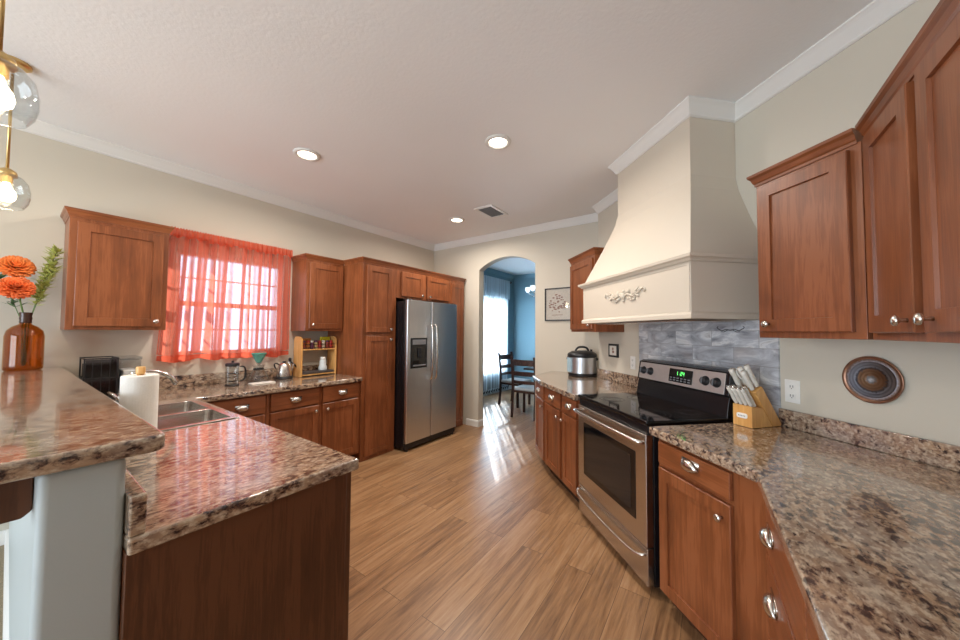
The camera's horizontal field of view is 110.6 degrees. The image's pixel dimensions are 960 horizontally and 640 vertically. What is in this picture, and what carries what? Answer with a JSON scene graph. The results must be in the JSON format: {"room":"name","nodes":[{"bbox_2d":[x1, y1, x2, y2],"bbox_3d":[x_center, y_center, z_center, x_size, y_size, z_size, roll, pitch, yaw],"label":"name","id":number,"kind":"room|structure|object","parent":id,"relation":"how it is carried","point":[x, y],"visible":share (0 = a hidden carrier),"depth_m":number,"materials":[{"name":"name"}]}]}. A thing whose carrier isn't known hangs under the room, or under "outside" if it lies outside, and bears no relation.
{"room":"kitchen","nodes":[
{"label":"kitchen","id":0,"kind":"room"},
{"bbox_2d":[0,545,3,639],"bbox_3d":[-3.049,1.376,-0.013,2.510,0.008,3.515,-1,-2,35],"label":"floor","id":1,"kind":"structure","parent":0,"point":[2,546],"depth_m":1.79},
{"bbox_2d":[9,458,125,639],"bbox_3d":[-1.964,0.893,1.486,2.612,1.094,0.132,-1,-2,35],"label":"wall","id":2,"kind":"structure","parent":0,"point":[65,554],"depth_m":0.75,"materials":[{"name":"paint"}]},
{"bbox_2d":[0,477,33,523],"bbox_3d":[-1.071,0.378,0.675,0.060,0.108,0.194,-1,-2,35],"label":"corbel","id":3,"kind":"object","parent":2,"relation":"attached to","point":[16,497],"visible":0.72,"depth_m":0.72,"materials":[{"name":"brown wood"}]},
{"bbox_2d":[0,367,165,483],"bbox_3d":[-2.029,0.321,1.384,2.636,0.041,0.545,-1,-2,35],"label":"bar","id":4,"kind":"object","parent":2,"relation":"on","point":[52,420],"visible":1,"depth_m":0.90,"materials":[{"name":"stone"}]},
{"bbox_2d":[1,312,44,370],"bbox_3d":[-2.907,0.136,2.122,0.158,0.370,0.158,-1,-2,35],"label":"bottle","id":5,"kind":"object","parent":4,"relation":"on","point":[24,317],"visible":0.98,"depth_m":2.11,"materials":[{"name":"brown glass"}]},
{"bbox_2d":[0,274,27,361],"bbox_3d":[-2.965,-0.013,2.081,0.103,0.583,0.173,-1,-2,35],"label":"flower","id":6,"kind":"object","parent":5,"relation":"in","point":[13,301],"visible":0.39,"depth_m":2.10,"materials":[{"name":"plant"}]},
{"bbox_2d":[0,277,35,365],"bbox_3d":[-2.884,0.008,2.060,0.120,0.560,0.153,-1,-2,35],"label":"flower","id":7,"kind":"object","parent":5,"relation":"in","point":[10,287],"visible":1,"depth_m":2.06,"materials":[{"name":"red plant"}]},
{"bbox_2d":[0,255,36,365],"bbox_3d":[-2.915,-0.059,2.080,0.117,0.696,0.160,-1,-2,35],"label":"flower","id":8,"kind":"object","parent":5,"relation":"in","point":[13,266],"visible":1,"depth_m":2.08,"materials":[{"name":"orange plant"}]},
{"bbox_2d":[25,264,64,361],"bbox_3d":[-2.848,-0.043,2.179,0.152,0.651,0.107,2,-2,-34],"label":"leafy sprig","id":9,"kind":"object","parent":5,"relation":"in","point":[42,284],"visible":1,"depth_m":2.17,"materials":[{"name":"green plant"}]},
{"bbox_2d":[25,244,64,363],"bbox_3d":[-2.865,-0.110,2.189,0.108,0.786,0.168,0,-2,21],"label":"leafy sprig","id":10,"kind":"object","parent":5,"relation":"in","point":[54,250],"visible":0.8,"depth_m":2.19,"materials":[{"name":"green plant"}]},
{"bbox_2d":[0,125,433,530],"bbox_3d":[-2.988,0.058,2.442,0.140,2.815,7.750,-1,-2,35],"label":"wall","id":11,"kind":"structure","parent":0,"point":[57,175],"depth_m":2.61,"materials":[{"name":"paint"}]},
{"bbox_2d":[0,529,8,639],"bbox_3d":[-3.031,1.332,-0.030,2.600,0.095,3.545,-1,-2,35],"label":"baseboard","id":12,"kind":"structure","parent":11,"relation":"attached to","point":[4,535],"depth_m":1.72,"materials":[{"name":"white wood"}]},
{"bbox_2d":[60,206,174,329],"bbox_3d":[-2.675,-0.330,2.459,0.361,0.807,0.543,-1,-2,35],"label":"upper cabinet","id":13,"kind":"object","parent":11,"relation":"attached to","point":[115,272],"visible":1,"depth_m":2.34,"materials":[{"name":"brown wood"}]},
{"bbox_2d":[173,249,277,354],"bbox_3d":[-2.432,-0.137,3.254,0.080,0.930,0.875,-1,-2,35],"label":"window","id":14,"kind":"structure","parent":11,"relation":"in","point":[179,252],"depth_m":3.13,"materials":[{"name":"white"}]},
{"bbox_2d":[159,364,326,388],"bbox_3d":[-2.392,0.538,3.134,0.020,0.100,1.998,-1,-2,35],"label":"backsplash","id":15,"kind":"structure","parent":11,"relation":"attached to","point":[219,377],"depth_m":3.06,"materials":[{"name":"stone"}]},
{"bbox_2d":[291,253,343,330],"bbox_3d":[-1.800,-0.281,3.698,0.361,0.807,0.450,-1,-2,35],"label":"upper cabinet","id":16,"kind":"object","parent":11,"relation":"attached to","point":[317,281],"visible":0.98,"depth_m":3.58,"materials":[{"name":"brown wood"}]},
{"bbox_2d":[396,264,450,303],"bbox_3d":[-0.972,-0.448,4.561,0.726,0.402,0.979,-1,-2,35],"label":"upper cabinet","id":17,"kind":"object","parent":11,"relation":"attached to","point":[412,283],"visible":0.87,"depth_m":4.31,"materials":[{"name":"brown wood"}]},
{"bbox_3d":[-2.336,-0.709,3.196,0.079,0.020,1.004,-1,-2,35],"label":"curtain rod","id":18,"kind":"object","parent":11,"relation":"attached to","visible":0},
{"bbox_2d":[156,226,292,362],"bbox_3d":[-2.332,-0.199,3.143,0.095,1.144,1.025,-1,-2,35],"label":"window curtain","id":19,"kind":"object","parent":18,"relation":"hanging from","point":[205,240],"visible":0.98,"depth_m":3.07,"materials":[{"name":"red fabric"}]},
{"bbox_2d":[3,0,873,274],"bbox_3d":[-0.244,-1.388,2.554,5.300,0.120,11.100,-1,-2,35],"label":"ceiling","id":20,"kind":"structure","parent":0,"point":[399,102],"depth_m":1.90,"materials":[{"name":"paint"}]},
{"bbox_2d":[0,55,32,210],"bbox_3d":[-2.479,-0.980,1.751,0.158,0.780,0.158,-1,-2,35],"label":"pendant lamp","id":21,"kind":"object","parent":20,"relation":"hanging from","point":[7,194],"visible":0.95,"depth_m":1.75,"materials":[{"name":"gold metal"}]},
{"bbox_2d":[0,167,17,183],"bbox_3d":[-2.480,-0.758,1.743,0.068,0.075,0.068,-1,-2,35],"label":"socket","id":22,"kind":"object","parent":21,"relation":"attached to","point":[7,175],"depth_m":1.73,"materials":[{"name":"gold metal"}]},
{"bbox_2d":[0,0,39,128],"bbox_3d":[-1.456,-0.999,1.014,0.158,0.780,0.158,-1,-2,35],"label":"pendant lamp","id":23,"kind":"object","parent":20,"relation":"hanging from","point":[8,64],"visible":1,"depth_m":1.01,"materials":[{"name":"gold metal"}]},
{"bbox_2d":[0,50,17,79],"bbox_3d":[-1.458,-0.777,1.007,0.068,0.075,0.068,-1,-2,35],"label":"socket","id":24,"kind":"object","parent":23,"relation":"attached to","point":[8,64],"depth_m":1.01,"materials":[{"name":"gold metal"}]},
{"bbox_2d":[293,147,320,160],"bbox_3d":[-1.388,-1.324,2.669,0.196,0.013,0.196,-1,-2,35],"label":"recessed light","id":25,"kind":"object","parent":20,"relation":"in","point":[306,154],"visible":1,"depth_m":2.66,"materials":[{"name":"beige plastic"}]},
{"bbox_2d":[449,217,464,222],"bbox_3d":[-0.291,-1.263,4.206,0.196,0.013,0.196,-1,-2,35],"label":"recessed light","id":26,"kind":"object","parent":20,"relation":"in","point":[453,219],"visible":1,"depth_m":4.18,"materials":[{"name":"beige plastic"}]},
{"bbox_2d":[474,204,507,218],"bbox_3d":[0.135,-1.272,3.908,0.244,0.012,0.370,-1,-2,35],"label":"ceiling vent","id":27,"kind":"object","parent":20,"relation":"in","point":[490,211],"visible":1,"depth_m":3.89,"materials":[{"name":"grey plastic"}]},
{"bbox_2d":[485,134,510,149],"bbox_3d":[0.134,-1.321,2.476,0.196,0.013,0.196,-1,-2,35],"label":"recessed light","id":28,"kind":"object","parent":20,"relation":"in","point":[496,141],"visible":1,"depth_m":2.46,"materials":[{"name":"beige plastic"}]},
{"bbox_2d":[525,285,534,296],"bbox_3d":[1.126,-0.815,6.324,0.551,0.741,0.549,-1,-2,35],"label":"chandelier","id":29,"kind":"object","parent":20,"relation":"hanging from","point":[532,287],"visible":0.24,"depth_m":6.36,"materials":[{"name":"white glass"}]},
{"bbox_2d":[483,317,483,352],"bbox_3d":[1.077,0.151,4.320,5.020,2.815,0.005,-1,-2,35],"label":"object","id":30,"kind":"object","parent":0,"point":[483,317],"visible":0.11,"depth_m":5.04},
{"bbox_2d":[483,271,513,390],"bbox_3d":[-0.093,0.242,7.127,0.130,2.815,3.250,-1,-2,35],"label":"wall","id":31,"kind":"structure","parent":0,"point":[511,301],"depth_m":8.18,"materials":[{"name":"paint"}]},
{"bbox_2d":[483,315,495,372],"bbox_3d":[0.213,0.357,7.568,0.080,1.620,1.070,-1,-2,35],"label":"window","id":32,"kind":"structure","parent":31,"relation":"in","point":[489,370],"depth_m":7.69,"materials":[{"name":"white"}]},
{"bbox_3d":[0.319,-0.934,7.544,0.097,0.056,1.486,-1,-2,35],"label":"curtain rod","id":33,"kind":"object","parent":31,"relation":"attached to","visible":0},
{"bbox_2d":[483,275,509,395],"bbox_3d":[0.336,0.347,7.482,0.075,2.603,1.270,-1,-2,35],"label":"sheer curtain","id":34,"kind":"object","parent":33,"relation":"hanging from","point":[496,290],"visible":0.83,"depth_m":7.53,"materials":[{"name":"white fabric"}]},
{"bbox_2d":[434,222,598,423],"bbox_3d":[0.342,0.162,4.760,2.871,2.815,0.120,-1,-2,35],"label":"wall","id":35,"kind":"structure","parent":0,"point":[550,251],"depth_m":4.47,"materials":[{"name":"paint"}]},
{"bbox_2d":[466,418,483,426],"bbox_3d":[-0.079,1.528,4.994,0.232,0.095,0.134,-1,-2,35],"label":"baseboard","id":36,"kind":"structure","parent":35,"relation":"attached to","point":[477,423],"depth_m":4.94,"materials":[{"name":"white paint"}]},
{"bbox_2d":[545,287,569,320],"bbox_3d":[0.994,-0.200,4.228,0.360,0.420,0.019,-1,-2,35],"label":"framed print","id":37,"kind":"object","parent":35,"relation":"attached to","point":[557,300],"visible":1,"depth_m":4.23,"materials":[{"name":"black paper"}]},
{"bbox_2d":[513,277,534,381],"bbox_3d":[2.904,0.256,6.953,5.170,2.815,0.120,-1,-2,35],"label":"wall","id":38,"kind":"structure","parent":0,"point":[524,303],"depth_m":8.18,"materials":[{"name":"blue paint"}]},
{"bbox_2d":[485,268,534,278],"bbox_3d":[1.952,-1.159,5.682,4.920,0.088,3.144,-1,-2,35],"label":"trim","id":39,"kind":"structure","parent":38,"relation":"attached to","point":[493,271],"depth_m":8.05,"materials":[{"name":"wood"}]},
{"bbox_2d":[348,389,705,639],"bbox_3d":[-0.264,1.535,2.451,5.300,0.100,11.100,-1,-2,35],"label":"floor","id":40,"kind":"structure","parent":0,"point":[468,533],"depth_m":2.10,"materials":[{"name":"brown wood"}]},
{"bbox_2d":[118,472,350,639],"bbox_3d":[-1.463,1.014,1.578,1.940,0.864,0.602,-1,-2,35],"label":"base cabinet","id":41,"kind":"object","parent":40,"relation":"on","point":[278,569],"visible":0.38,"depth_m":1.01,"materials":[{"name":"brown wood"}]},
{"bbox_2d":[111,364,362,555],"bbox_3d":[-1.325,0.540,2.368,2.646,0.142,2.020,-1,-2,35],"label":"countertop","id":42,"kind":"structure","parent":41,"relation":"on","point":[203,475],"depth_m":1.21,"materials":[{"name":"stone"}]},
{"bbox_2d":[79,356,118,397],"bbox_3d":[-2.713,0.412,2.364,0.230,0.293,0.162,-1,-2,35],"label":"storage rack","id":43,"kind":"object","parent":42,"relation":"on","point":[102,375],"visible":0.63,"depth_m":2.31,"materials":[{"name":"black plastic"}]},
{"bbox_2d":[117,355,142,393],"bbox_3d":[-2.633,0.417,2.486,0.230,0.292,0.113,-1,-2,35],"label":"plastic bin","id":44,"kind":"object","parent":42,"relation":"on","point":[122,371],"visible":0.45,"depth_m":2.45,"materials":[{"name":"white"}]},
{"bbox_2d":[135,366,145,375],"bbox_3d":[-1.508,0.371,1.471,0.150,0.328,0.150,-1,-2,35],"label":"towel holder","id":45,"kind":"object","parent":42,"relation":"on","point":[141,370],"visible":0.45,"depth_m":1.47,"materials":[{"name":"brown wood"}]},
{"bbox_2d":[119,373,158,427],"bbox_3d":[-1.508,0.380,1.471,0.122,0.272,0.122,-1,-2,35],"label":"paper towel roll","id":46,"kind":"object","parent":45,"relation":"on","point":[139,394],"visible":0.64,"depth_m":1.44,"materials":[{"name":"white paper"}]},
{"bbox_2d":[107,369,177,402],"bbox_3d":[-1.891,0.409,1.874,0.126,0.265,0.272,-1,-2,35],"label":"faucet","id":47,"kind":"object","parent":42,"relation":"on","point":[169,376],"visible":0.46,"depth_m":1.89,"materials":[{"name":"silver metal"}]},
{"bbox_2d":[157,400,238,430],"bbox_3d":[-1.815,0.628,1.909,0.785,0.169,0.468,-1,-2,35],"label":"sink","id":48,"kind":"object","parent":42,"relation":"in","point":[173,415],"visible":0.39,"depth_m":1.99,"materials":[{"name":"metal"}]},
{"bbox_2d":[224,360,246,385],"bbox_3d":[-2.194,0.473,2.986,0.108,0.221,0.158,-1,-2,35],"label":"press","id":49,"kind":"object","parent":42,"relation":"on","point":[232,364],"visible":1,"depth_m":2.96,"materials":[{"name":"black plastic"}]},
{"bbox_2d":[248,381,274,384],"bbox_3d":[-2.030,0.585,3.095,0.100,0.008,0.195,-1,-2,35],"label":"board","id":50,"kind":"object","parent":42,"relation":"on","point":[264,382],"visible":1,"depth_m":3.08,"materials":[{"name":"white plastic"}]},
{"bbox_2d":[274,361,294,379],"bbox_3d":[-2.014,0.510,3.414,0.167,0.180,0.167,1,-2,-10],"label":"kettle","id":51,"kind":"object","parent":42,"relation":"on","point":[283,370],"visible":1,"depth_m":3.37,"materials":[{"name":"silver metal"}]},
{"bbox_2d":[287,358,295,373],"bbox_3d":[-2.010,0.505,3.553,0.111,0.200,0.053,0,-2,19],"label":"grinder","id":52,"kind":"object","parent":42,"relation":"on","point":[290,362],"visible":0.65,"depth_m":3.55,"materials":[{"name":"silver metal"}]},
{"bbox_2d":[293,336,336,376],"bbox_3d":[-1.833,0.397,3.709,0.160,0.428,0.403,-1,-2,35],"label":"spice rack","id":53,"kind":"object","parent":42,"relation":"on","point":[298,341],"visible":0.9,"depth_m":3.58,"materials":[{"name":"brown wood"}]},
{"bbox_2d":[302,369,333,374],"bbox_3d":[-1.833,0.575,3.702,0.142,0.025,0.359,-1,-2,35],"label":"tray","id":54,"kind":"object","parent":53,"relation":"on","point":[327,370],"visible":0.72,"depth_m":3.67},
{"bbox_2d":[318,357,326,369],"bbox_3d":[-1.774,0.490,3.754,0.092,0.147,0.092,-1,-2,35],"label":"bottle","id":55,"kind":"object","parent":54,"relation":"on","point":[322,363],"visible":1,"depth_m":3.73,"materials":[{"name":"plastic"}]},
{"bbox_2d":[302,372,333,375],"bbox_3d":[-1.834,0.594,3.702,0.152,0.012,0.366,-1,-2,35],"label":"shelf","id":56,"kind":"object","parent":53,"relation":"attached to","point":[325,372],"depth_m":3.65,"materials":[{"name":"brown wood"}]},
{"bbox_2d":[303,348,334,350],"bbox_3d":[-1.832,0.324,3.712,0.152,0.012,0.366,-1,-2,35],"label":"shelf","id":57,"kind":"object","parent":53,"relation":"attached to","point":[329,349],"depth_m":3.73,"materials":[{"name":"brown wood"}]},
{"bbox_2d":[320,337,329,346],"bbox_3d":[-1.782,0.257,3.818,0.030,0.128,0.110,-1,-2,35],"label":"packet","id":58,"kind":"object","parent":53,"relation":"on","point":[321,338],"visible":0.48,"depth_m":3.80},
{"bbox_3d":[-2.131,0.517,3.213,0.179,0.152,0.195,-1,-2,35],"label":"glass carafe","id":59,"kind":"object","parent":42,"relation":"on","visible":0},
{"bbox_2d":[251,353,266,365],"bbox_3d":[-2.135,0.380,3.211,0.132,0.122,0.132,-1,-2,35],"label":"pour over dripper","id":60,"kind":"object","parent":59,"relation":"on","point":[258,357],"visible":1,"depth_m":3.18,"materials":[{"name":"green plastic"}]},
{"bbox_2d":[207,394,266,423],"bbox_3d":[-2.210,1.052,2.779,0.711,0.864,0.510,-1,-2,35],"label":"base cabinet","id":61,"kind":"object","parent":40,"relation":"on","point":[252,407],"visible":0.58,"depth_m":2.70,"materials":[{"name":"brown wood"}]},
{"bbox_2d":[266,387,319,443],"bbox_3d":[-1.929,1.067,3.178,0.711,0.864,0.466,-1,-2,35],"label":"base cabinet","id":62,"kind":"object","parent":40,"relation":"on","point":[295,412],"visible":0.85,"depth_m":3.01,"materials":[{"name":"brown wood"}]},
{"bbox_2d":[318,381,359,456],"bbox_3d":[-1.666,1.082,3.551,0.711,0.864,0.445,-1,-2,35],"label":"base cabinet","id":63,"kind":"object","parent":40,"relation":"on","point":[339,404],"visible":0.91,"depth_m":3.37,"materials":[{"name":"brown wood"}]},
{"bbox_2d":[327,256,397,461],"bbox_3d":[-1.401,0.428,3.930,0.726,2.202,0.486,-1,-2,35],"label":"pantry cabinet","id":64,"kind":"object","parent":40,"relation":"on","point":[366,340],"visible":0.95,"depth_m":3.72,"materials":[{"name":"brown wood"}]},
{"bbox_2d":[394,298,456,451],"bbox_3d":[-0.885,0.657,4.431,0.870,1.785,0.910,-1,-2,35],"label":"refrigerator","id":65,"kind":"object","parent":40,"relation":"on","point":[425,332],"visible":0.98,"depth_m":4.07,"materials":[{"name":"silver metal"}]},
{"bbox_2d":[449,276,465,427],"bbox_3d":[-0.603,0.474,5.085,0.699,2.202,0.360,-1,-2,35],"label":"tall cabinet","id":66,"kind":"object","parent":40,"relation":"on","point":[456,293],"visible":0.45,"depth_m":4.92,"materials":[{"name":"brown wood"}]},
{"bbox_2d":[498,352,530,407],"bbox_3d":[0.663,1.131,6.445,0.493,1.000,0.444,-1,-3,41],"label":"dining chair","id":67,"kind":"object","parent":40,"relation":"on","point":[508,381],"visible":0.73,"depth_m":6.40,"materials":[{"name":"brown wood"}]},
{"bbox_2d":[501,377,530,383],"bbox_3d":[0.698,1.170,6.413,0.400,0.049,0.440,-1,-3,41],"label":"cushion","id":68,"kind":"object","parent":67,"relation":"on","point":[503,381],"depth_m":6.37,"materials":[{"name":"fabric"}]},
{"bbox_2d":[510,356,534,420],"bbox_3d":[0.812,1.100,5.534,0.444,1.000,0.493,-1,-2,35],"label":"dining chair","id":69,"kind":"object","parent":40,"relation":"on","point":[527,387],"visible":0.82,"depth_m":5.41,"materials":[{"name":"brown wood"}]},
{"bbox_2d":[514,384,533,391],"bbox_3d":[0.839,1.141,5.571,0.440,0.049,0.400,-1,-2,35],"label":"cushion","id":70,"kind":"object","parent":69,"relation":"on","point":[521,388],"depth_m":5.48,"materials":[{"name":"fabric"}]},
{"bbox_2d":[523,367,533,370],"bbox_3d":[1.449,1.244,6.079,0.970,0.751,0.960,-1,-2,35],"label":"dining table","id":71,"kind":"object","parent":40,"relation":"on","point":[526,368],"visible":0.02,"depth_m":5.94,"materials":[{"name":"brown wood"}]},
{"bbox_2d":[535,381,550,470],"bbox_3d":[0.668,1.097,3.532,0.153,0.864,0.384,0,-2,-3],"label":"base cabinet","id":72,"kind":"object","parent":40,"relation":"on","point":[540,401],"visible":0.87,"depth_m":3.49,"materials":[{"name":"brown wood"}]},
{"bbox_2d":[545,387,568,490],"bbox_3d":[1.008,1.087,3.173,0.751,0.864,0.412,1,-2,-10],"label":"base cabinet","id":73,"kind":"object","parent":40,"relation":"on","point":[553,405],"visible":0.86,"depth_m":3.08,"materials":[{"name":"brown wood"}]},
{"bbox_2d":[559,395,579,501],"bbox_3d":[1.071,1.074,2.812,0.751,0.864,0.320,1,-2,-10],"label":"base cabinet","id":74,"kind":"object","parent":40,"relation":"on","point":[570,424],"visible":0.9,"depth_m":2.73,"materials":[{"name":"brown wood"}]},
{"bbox_2d":[533,368,638,399],"bbox_3d":[1.042,0.593,3.443,0.862,0.142,1.640,0,-2,-2],"label":"countertop","id":75,"kind":"structure","parent":74,"relation":"on","point":[605,381],"depth_m":3.17,"materials":[{"name":"stone"}]},
{"bbox_2d":[567,346,597,376],"bbox_3d":[1.169,0.465,3.809,0.345,0.339,0.328,-1,-2,35],"label":"pressure cooker","id":76,"kind":"object","parent":75,"relation":"on","point":[580,363],"visible":1,"depth_m":3.68,"materials":[{"name":"silver metal"}]},
{"bbox_2d":[573,359,738,587],"bbox_3d":[1.124,0.894,2.245,0.738,1.185,0.813,1,-2,-10],"label":"electric range","id":77,"kind":"object","parent":40,"relation":"on","point":[617,491],"visible":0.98,"depth_m":2.06,"materials":[{"name":"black metal"}]},
{"bbox_2d":[578,392,732,425],"bbox_3d":[1.118,0.581,2.254,0.575,0.024,0.813,1,-2,-10],"label":"cooktop","id":78,"kind":"object","parent":77,"relation":"in","point":[639,408],"depth_m":2.09,"materials":[{"name":"black glass"}]},
{"bbox_2d":[658,439,769,639],"bbox_3d":[1.297,1.030,1.507,0.751,0.864,0.555,1,-2,-10],"label":"base cabinet","id":79,"kind":"object","parent":40,"relation":"on","point":[713,557],"visible":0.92,"depth_m":1.40,"materials":[{"name":"brown wood"}]},
{"bbox_2d":[759,504,819,639],"bbox_3d":[0.730,0.983,0.264,0.598,0.864,1.804,-1,-2,33],"label":"base cabinet","id":80,"kind":"object","parent":40,"relation":"on","point":[789,618],"visible":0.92,"depth_m":0.93,"materials":[{"name":"brown wood"}]},
{"bbox_2d":[649,408,959,639],"bbox_3d":[0.830,0.501,0.752,1.055,0.134,2.758,-1,-2,35],"label":"countertop","id":81,"kind":"structure","parent":80,"relation":"on","point":[866,520],"depth_m":0.92,"materials":[{"name":"stone"}]},
{"bbox_2d":[733,385,780,428],"bbox_3d":[1.495,0.459,1.798,0.212,0.214,0.100,1,-2,-15],"label":"knife block","id":82,"kind":"object","parent":81,"relation":"on","point":[763,415],"visible":0.9,"depth_m":1.75,"materials":[{"name":"brown wood"}]},
{"bbox_2d":[726,385,738,403],"bbox_3d":[1.371,0.406,1.805,0.077,0.105,0.024,1,-2,-15],"label":"kitchen knife","id":83,"kind":"object","parent":82,"relation":"in","point":[727,386],"visible":0.91,"depth_m":1.80,"materials":[{"name":"silver metal"}]},
{"bbox_2d":[728,368,742,386],"bbox_3d":[1.389,0.318,1.806,0.089,0.117,0.022,1,-2,-15],"label":"kitchen knife","id":84,"kind":"object","parent":82,"relation":"in","point":[732,371],"visible":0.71,"depth_m":1.80,"materials":[{"name":"silver metal"}]},
{"bbox_2d":[730,386,742,404],"bbox_3d":[1.377,0.405,1.781,0.077,0.105,0.024,1,-2,-15],"label":"kitchen knife","id":85,"kind":"object","parent":82,"relation":"in","point":[731,387],"visible":0.89,"depth_m":1.77,"materials":[{"name":"silver metal"}]},
{"bbox_2d":[734,368,745,385],"bbox_3d":[1.417,0.311,1.812,0.077,0.097,0.047,0,-2,5],"label":"scissors","id":86,"kind":"object","parent":82,"relation":"in","point":[735,369],"visible":0.42,"depth_m":1.81,"materials":[{"name":"silver metal"}]},
{"bbox_2d":[735,387,747,405],"bbox_3d":[1.383,0.404,1.758,0.077,0.105,0.024,1,-2,-15],"label":"kitchen knife","id":87,"kind":"object","parent":82,"relation":"in","point":[737,389],"visible":0.91,"depth_m":1.75,"materials":[{"name":"silver metal"}]},
{"bbox_2d":[737,366,747,387],"bbox_3d":[1.411,0.306,1.774,0.091,0.121,0.022,1,-2,-15],"label":"kitchen knife","id":88,"kind":"object","parent":82,"relation":"in","point":[740,368],"visible":0.39,"depth_m":1.77,"materials":[{"name":"silver metal"}]},
{"bbox_2d":[740,387,752,406],"bbox_3d":[1.390,0.403,1.734,0.077,0.105,0.024,1,-2,-15],"label":"kitchen knife","id":89,"kind":"object","parent":82,"relation":"in","point":[743,391],"visible":1,"depth_m":1.73,"materials":[{"name":"silver metal"}]},
{"bbox_2d":[740,370,754,390],"bbox_3d":[1.405,0.318,1.748,0.086,0.113,0.022,1,-2,-15],"label":"kitchen knife","id":90,"kind":"object","parent":82,"relation":"in","point":[743,373],"visible":1,"depth_m":1.74,"materials":[{"name":"silver metal"}]},
{"bbox_2d":[743,386,755,406],"bbox_3d":[1.418,0.405,1.750,0.083,0.114,0.024,1,-2,-15],"label":"kitchen knife","id":91,"kind":"object","parent":82,"relation":"in","point":[745,387],"visible":0.73,"depth_m":1.74,"materials":[{"name":"silver metal"}]},
{"bbox_2d":[743,364,758,387],"bbox_3d":[1.430,0.295,1.753,0.094,0.126,0.022,1,-2,-15],"label":"kitchen knife","id":92,"kind":"object","parent":82,"relation":"in","point":[747,367],"visible":0.98,"depth_m":1.75,"materials":[{"name":"silver metal"}]},
{"bbox_2d":[598,0,959,445],"bbox_3d":[1.718,0.092,2.522,1.999,2.815,2.195,-1,-2,35],"label":"wall","id":93,"kind":"structure","parent":0,"point":[830,100],"depth_m":1.56,"materials":[{"name":"paint"}]},
{"bbox_2d":[0,0,917,250],"bbox_3d":[-1.070,-1.339,1.132,4.547,0.088,7.530,-1,-2,35],"label":"trim","id":94,"kind":"structure","parent":93,"relation":"attached to","point":[876,13],"depth_m":2.30,"materials":[{"name":"white wood"}]},
{"bbox_2d":[568,247,623,331],"bbox_3d":[1.178,-0.280,3.453,0.356,0.807,0.572,1,-2,-10],"label":"upper cabinet","id":95,"kind":"object","parent":93,"relation":"attached to","point":[582,264],"visible":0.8,"depth_m":3.43,"materials":[{"name":"brown wood"}]},
{"bbox_2d":[608,344,618,357],"bbox_3d":[1.357,0.310,3.383,0.016,0.135,0.170,1,-2,-10],"label":"framed plaque","id":96,"kind":"object","parent":93,"relation":"attached to","point":[613,349],"visible":1,"depth_m":3.37,"materials":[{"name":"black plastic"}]},
{"bbox_2d":[597,368,638,387],"bbox_3d":[1.381,0.566,3.200,0.020,0.100,0.946,1,-2,-10],"label":"backsplash","id":97,"kind":"structure","parent":93,"relation":"attached to","point":[622,378],"depth_m":3.27,"materials":[{"name":"stone"}]},
{"bbox_2d":[630,356,635,369],"bbox_3d":[1.413,0.396,3.075,0.008,0.120,0.072,1,-2,-10],"label":"outlet","id":98,"kind":"object","parent":93,"relation":"attached to","point":[632,358],"visible":1,"depth_m":3.07,"materials":[{"name":"white plastic"}]},
{"bbox_2d":[578,117,758,324],"bbox_3d":[1.260,-0.648,2.411,0.559,1.345,1.267,1,-2,-10],"label":"range hood","id":99,"kind":"object","parent":93,"relation":"attached to","point":[682,246],"visible":1,"depth_m":2.05,"materials":[{"name":"paint"}]},
{"bbox_2d":[639,320,780,417],"bbox_3d":[1.529,0.302,2.395,0.012,0.570,1.185,1,-2,-10],"label":"tile backsplash","id":100,"kind":"structure","parent":93,"relation":"attached to","point":[726,344],"depth_m":2.16,"materials":[{"name":"tile"}]},
{"bbox_2d":[785,379,799,403],"bbox_3d":[1.642,0.376,1.749,0.008,0.120,0.072,1,-2,-10],"label":"outlet","id":101,"kind":"object","parent":93,"relation":"attached to","point":[792,387],"visible":1,"depth_m":1.75,"materials":[{"name":"white plastic"}]},
{"bbox_2d":[788,384,794,389],"bbox_3d":[1.640,0.351,1.750,0.002,0.028,0.034,1,-2,-10],"label":"socket","id":102,"kind":"object","parent":101,"relation":"attached to","point":[790,386],"depth_m":1.75,"materials":[{"name":"white plastic"}]},
{"bbox_2d":[788,393,795,398],"bbox_3d":[1.639,0.400,1.748,0.002,0.028,0.034,1,-2,-10],"label":"socket","id":103,"kind":"object","parent":101,"relation":"attached to","point":[790,395],"depth_m":1.75,"materials":[{"name":"white plastic"}]},
{"bbox_2d":[746,128,873,339],"bbox_3d":[1.521,-0.319,1.473,0.356,0.802,0.427,1,-2,-10],"label":"upper cabinet","id":104,"kind":"object","parent":93,"relation":"attached to","point":[811,234],"visible":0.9,"depth_m":1.39,"materials":[{"name":"brown wood"}]},
{"bbox_2d":[779,408,959,471],"bbox_3d":[1.680,0.511,1.475,0.020,0.091,0.662,1,-2,-10],"label":"backsplash","id":105,"kind":"structure","parent":93,"relation":"attached to","point":[935,453],"depth_m":1.40,"materials":[{"name":"stone"}]},
{"bbox_2d":[842,356,904,403],"bbox_3d":[1.692,0.258,1.434,0.020,0.202,0.202,1,-2,-10],"label":"decorative plate","id":106,"kind":"object","parent":93,"relation":"attached to","point":[875,380],"visible":1,"depth_m":1.43,"materials":[{"name":"brown ceramic"}]},
{"bbox_2d":[855,0,959,342],"bbox_3d":[1.238,-0.347,0.740,0.349,0.802,1.012,-1,-2,35],"label":"upper cabinet","id":107,"kind":"object","parent":93,"relation":"attached to","point":[910,130],"visible":1,"depth_m":0.91,"materials":[{"name":"brown wood"}]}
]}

